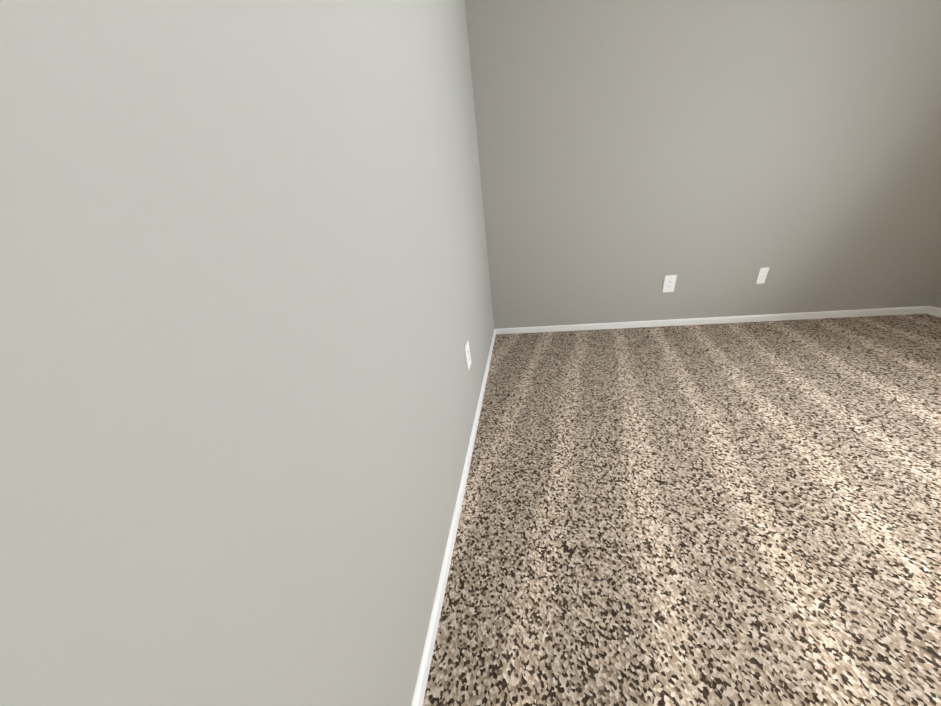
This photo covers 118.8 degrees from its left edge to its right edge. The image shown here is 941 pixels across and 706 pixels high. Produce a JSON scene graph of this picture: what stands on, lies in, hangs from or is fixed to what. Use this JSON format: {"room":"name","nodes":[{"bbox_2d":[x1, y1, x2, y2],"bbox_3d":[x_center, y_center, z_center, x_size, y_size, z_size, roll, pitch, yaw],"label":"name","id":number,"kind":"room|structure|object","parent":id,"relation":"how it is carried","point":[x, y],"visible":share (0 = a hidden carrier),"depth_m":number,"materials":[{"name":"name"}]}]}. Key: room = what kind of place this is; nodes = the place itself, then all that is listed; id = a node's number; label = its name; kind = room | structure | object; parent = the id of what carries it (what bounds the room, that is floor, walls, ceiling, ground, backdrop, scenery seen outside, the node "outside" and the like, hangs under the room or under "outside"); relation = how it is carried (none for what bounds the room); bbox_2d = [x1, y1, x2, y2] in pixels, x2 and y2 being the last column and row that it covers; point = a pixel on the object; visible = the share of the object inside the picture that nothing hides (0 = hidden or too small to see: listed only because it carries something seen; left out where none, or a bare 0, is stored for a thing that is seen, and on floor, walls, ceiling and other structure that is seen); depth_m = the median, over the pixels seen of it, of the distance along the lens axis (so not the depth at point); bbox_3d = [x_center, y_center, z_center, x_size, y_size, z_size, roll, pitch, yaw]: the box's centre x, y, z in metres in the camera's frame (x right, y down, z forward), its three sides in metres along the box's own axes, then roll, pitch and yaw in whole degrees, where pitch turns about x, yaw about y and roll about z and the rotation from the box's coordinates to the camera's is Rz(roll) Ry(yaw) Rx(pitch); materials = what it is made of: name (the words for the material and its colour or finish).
{"room":"empty carpeted room","nodes":[
{"label":"empty carpeted room","id":0,"kind":"room"},
{"bbox_2d":[0,0,493,705],"bbox_3d":[-0.285,-0.430,0.519,0.160,2.440,3.956,-2,27,11],"label":"wall","id":1,"kind":"structure","parent":0,"point":[246,312],"depth_m":0.28,"materials":[{"name":"grey paint"}]},
{"bbox_2d":[411,329,495,705],"bbox_3d":[-0.057,0.627,1.030,0.012,0.054,3.636,-2,27,11],"label":"baseboard","id":2,"kind":"structure","parent":1,"relation":"attached to","point":[421,684],"depth_m":0.88,"materials":[{"name":"white wood"}]},
{"bbox_2d":[464,340,470,370],"bbox_3d":[-0.012,0.012,1.379,0.006,0.135,0.085,-2,27,11],"label":"outlet","id":3,"kind":"object","parent":1,"relation":"attached to","point":[466,347],"visible":0.92,"depth_m":1.36,"materials":[{"name":"white plastic"}]},
{"bbox_2d":[423,314,940,705],"bbox_3d":[1.484,0.640,0.758,3.457,0.100,3.956,-2,27,11],"label":"floor","id":4,"kind":"structure","parent":0,"point":[737,514],"depth_m":0.95,"materials":[{"name":"carpet"}]},
{"bbox_2d":[465,0,940,328],"bbox_3d":[1.631,-1.356,1.857,3.137,2.440,0.160,-2,27,11],"label":"wall","id":5,"kind":"structure","parent":0,"point":[714,156],"depth_m":1.82,"materials":[{"name":"grey paint"}]},
{"bbox_2d":[662,275,676,292],"bbox_3d":[1.570,-0.547,2.196,0.085,0.135,0.006,-2,27,11],"label":"outlet","id":6,"kind":"object","parent":5,"relation":"attached to","point":[666,283],"visible":1,"depth_m":2.19,"materials":[{"name":"white plastic"}]},
{"bbox_2d":[495,306,929,333],"bbox_3d":[1.762,-0.257,2.310,3.137,0.054,0.012,-2,27,11],"label":"baseboard","id":7,"kind":"structure","parent":5,"relation":"attached to","point":[797,316],"depth_m":2.24,"materials":[{"name":"white wood"}]},
{"bbox_2d":[755,267,768,283],"bbox_3d":[2.173,-0.576,2.072,0.058,0.118,0.006,-2,27,11],"label":"outlet","id":8,"kind":"object","parent":5,"relation":"attached to","point":[760,273],"visible":1,"depth_m":2.07,"materials":[{"name":"white plastic"}]},
{"bbox_2d":[930,289,940,307],"bbox_3d":[2.946,-0.548,-0.127,0.160,2.440,3.956,-2,27,11],"label":"wall","id":9,"kind":"structure","parent":0,"point":[936,302],"depth_m":1.96,"materials":[{"name":"grey paint"}]},
{"bbox_2d":[926,306,940,316],"bbox_3d":[3.006,0.515,0.417,0.012,0.054,3.636,-2,27,11],"label":"baseboard","id":10,"kind":"structure","parent":9,"relation":"attached to","point":[933,311],"depth_m":1.97,"materials":[{"name":"white wood"}]}
]}

